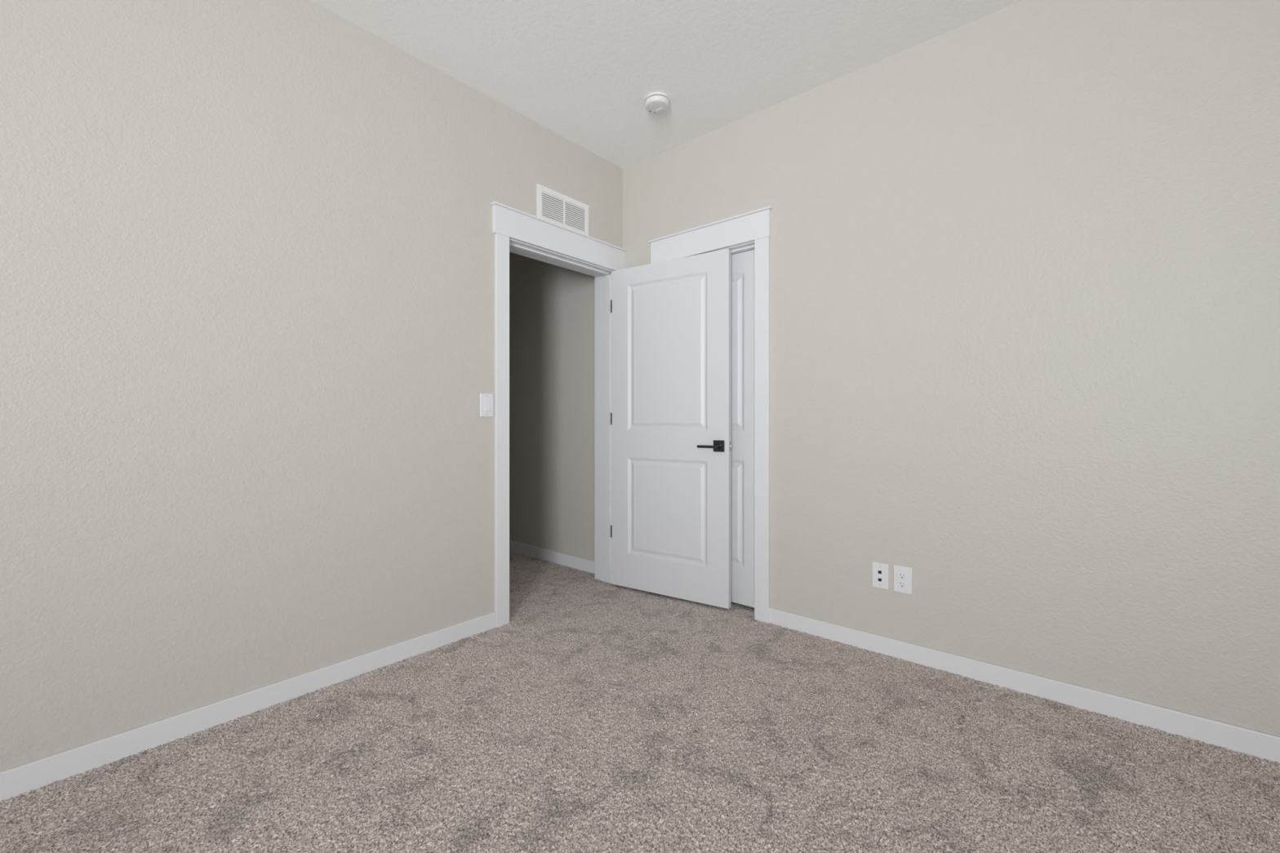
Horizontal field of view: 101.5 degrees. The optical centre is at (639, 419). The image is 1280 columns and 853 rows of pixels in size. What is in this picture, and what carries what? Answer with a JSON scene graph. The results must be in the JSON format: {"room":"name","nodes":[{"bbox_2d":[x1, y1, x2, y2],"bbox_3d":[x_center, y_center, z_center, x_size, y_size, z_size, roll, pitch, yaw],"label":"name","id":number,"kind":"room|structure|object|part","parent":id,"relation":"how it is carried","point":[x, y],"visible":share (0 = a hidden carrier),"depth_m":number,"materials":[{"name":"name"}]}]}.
{"room":"empty bedroom","nodes":[
{"label":"empty bedroom","id":0,"kind":"room"},
{"bbox_2d":[0,0,622,772],"bbox_3d":[-2.003,-0.319,1.401,0.175,2.893,5.836,0,0,41],"label":"wall","id":1,"kind":"structure","parent":0,"point":[246,247],"depth_m":1.87,"materials":[{"name":"beige paint"}]},
{"bbox_2d":[0,611,496,800],"bbox_3d":[-2.251,1.048,0.967,0.013,0.098,4.613,0,0,41],"label":"baseboard","id":2,"kind":"structure","parent":1,"relation":"attached to","point":[20,780],"depth_m":1.83,"materials":[{"name":"white paint"}]},
{"bbox_2d":[480,393,493,417],"bbox_3d":[-0.784,-0.074,2.682,0.012,0.118,0.078,0,0,41],"label":"light switch","id":3,"kind":"object","parent":1,"relation":"attached to","point":[486,399],"visible":1,"depth_m":2.68,"materials":[{"name":"white plastic"}]},
{"bbox_2d":[491,201,626,626],"bbox_3d":[-0.500,-0.013,3.147,0.226,2.220,1.024,0,0,41],"label":"door frame","id":4,"kind":"structure","parent":1,"relation":"attached to","point":[516,231],"depth_m":3.05,"materials":[{"name":"white paint"}]},
{"bbox_3d":[-0.724,0.064,2.748,0.018,2.067,0.079,0,0,41],"label":"casing","id":5,"kind":"part","parent":4,"relation":"part of","materials":[{"name":"white paint"}]},
{"bbox_3d":[-0.432,-1.040,3.086,0.022,0.144,1.001,0,0,41],"label":"head casing","id":6,"kind":"part","parent":4,"relation":"part of","materials":[{"name":"white paint"}]},
{"bbox_3d":[-0.576,-0.008,3.218,0.018,2.210,1.017,0,0,41],"label":"hall casing","id":7,"kind":"part","parent":4,"relation":"part of","materials":[{"name":"white paint"}]},
{"bbox_2d":[610,248,732,608],"bbox_3d":[0.152,0.051,3.173,0.868,2.020,0.146,0,0,33],"label":"door","id":8,"kind":"structure","parent":4,"relation":"attached to","point":[671,415],"depth_m":3.13,"materials":[{"name":"white paint"}]},
{"bbox_3d":[0.388,0.153,2.961,0.122,0.021,0.052,0,0,33],"label":"lever","id":9,"kind":"part","parent":8,"relation":"part of","materials":[{"name":"black metal"}]},
{"bbox_3d":[0.446,0.150,2.958,0.067,0.065,0.008,0,0,33],"label":"handle","id":10,"kind":"part","parent":8,"relation":"part of","materials":[{"name":"black metal"}]},
{"bbox_2d":[537,183,589,235],"bbox_3d":[-0.447,-1.223,3.080,0.007,0.199,0.399,0,0,41],"label":"air vent","id":11,"kind":"object","parent":1,"relation":"in","point":[553,206],"visible":0.91,"depth_m":3.07,"materials":[{"name":"white metal"}]},
{"bbox_2d":[542,191,585,232],"bbox_3d":[-0.446,-1.221,3.081,0.005,0.144,0.334,0,0,41],"label":"grille","id":12,"kind":"object","parent":11,"relation":"attached to","point":[557,209],"depth_m":3.08,"materials":[{"name":"white metal"}]},
{"bbox_2d":[0,551,1279,852],"bbox_3d":[-1.615,1.101,1.566,8.800,0.053,6.350,0,0,41],"label":"floor","id":13,"kind":"structure","parent":0,"point":[603,717],"depth_m":1.63,"materials":[{"name":"beige carpet"}]},
{"bbox_2d":[310,0,1022,168],"bbox_3d":[-1.614,-1.716,1.552,9.020,0.100,6.570,0,0,41],"label":"ceiling","id":14,"kind":"structure","parent":0,"point":[584,71],"depth_m":2.35,"materials":[{"name":"white paint"}]},
{"bbox_2d":[644,92,670,114],"bbox_3d":[0.089,-1.643,2.724,0.133,0.045,0.133,0,0,41],"label":"smoke detector","id":15,"kind":"object","parent":14,"relation":"attached to","point":[656,103],"visible":1,"depth_m":2.69,"materials":[{"name":"white plastic"}]},
{"bbox_2d":[509,0,1279,736],"bbox_3d":[0.045,-0.319,3.416,8.920,2.893,0.120,0,0,41],"label":"wall","id":16,"kind":"structure","parent":0,"point":[1024,255],"depth_m":2.08,"materials":[{"name":"beige paint"}]},
{"bbox_2d":[509,539,594,573],"bbox_3d":[-1.814,1.045,4.944,4.107,0.104,0.013,0,0,41],"label":"baseboard","id":17,"kind":"structure","parent":16,"relation":"attached to","point":[580,563],"depth_m":3.94,"materials":[{"name":"white paint"}]},
{"bbox_2d":[648,205,773,623],"bbox_3d":[0.418,-0.013,3.072,0.829,2.222,0.149,0,0,41],"label":"door frame","id":18,"kind":"structure","parent":16,"relation":"attached to","point":[751,230],"depth_m":2.81,"materials":[{"name":"white paint"}]},
{"bbox_3d":[0.382,-1.042,3.034,0.810,0.144,0.022,0,0,41],"label":"head casing","id":19,"kind":"part","parent":18,"relation":"part of","materials":[{"name":"white paint"}]},
{"bbox_3d":[0.655,0.063,2.803,0.082,2.069,0.018,0,0,41],"label":"casing","id":20,"kind":"part","parent":18,"relation":"part of","materials":[{"name":"white paint"}]},
{"bbox_2d":[731,249,754,607],"bbox_3d":[0.450,0.050,3.113,0.637,2.007,0.036,0,0,41],"label":"door","id":21,"kind":"structure","parent":16,"relation":"in","point":[742,263],"depth_m":2.98,"materials":[{"name":"white paint"}]},
{"bbox_2d":[871,561,888,589],"bbox_3d":[1.111,0.722,2.420,0.072,0.117,0.008,0,0,41],"label":"data jack plate","id":22,"kind":"object","parent":16,"relation":"attached to","point":[879,571],"visible":1,"depth_m":2.42,"materials":[{"name":"white plastic"}]},
{"bbox_2d":[893,564,911,594],"bbox_3d":[1.184,0.721,2.357,0.078,0.120,0.009,0,0,41],"label":"power outlet","id":23,"kind":"object","parent":16,"relation":"attached to","point":[902,575],"visible":1,"depth_m":2.35,"materials":[{"name":"white plastic"}]},
{"bbox_2d":[897,581,906,587],"bbox_3d":[1.182,0.742,2.355,0.034,0.028,0.003,0,0,41],"label":"receptacle","id":24,"kind":"object","parent":23,"relation":"attached to","point":[900,584],"depth_m":2.35,"materials":[{"name":"white plastic"}]},
{"bbox_2d":[897,572,906,579],"bbox_3d":[1.182,0.704,2.355,0.034,0.028,0.003,0,0,41],"label":"receptacle","id":25,"kind":"object","parent":23,"relation":"attached to","point":[901,575],"depth_m":2.36,"materials":[{"name":"white plastic"}]},
{"bbox_2d":[768,607,1279,763],"bbox_3d":[1.994,1.048,1.662,3.438,0.098,0.013,0,0,41],"label":"baseboard","id":26,"kind":"structure","parent":16,"relation":"attached to","point":[1262,745],"depth_m":2.00,"materials":[{"name":"white paint"}]}
]}

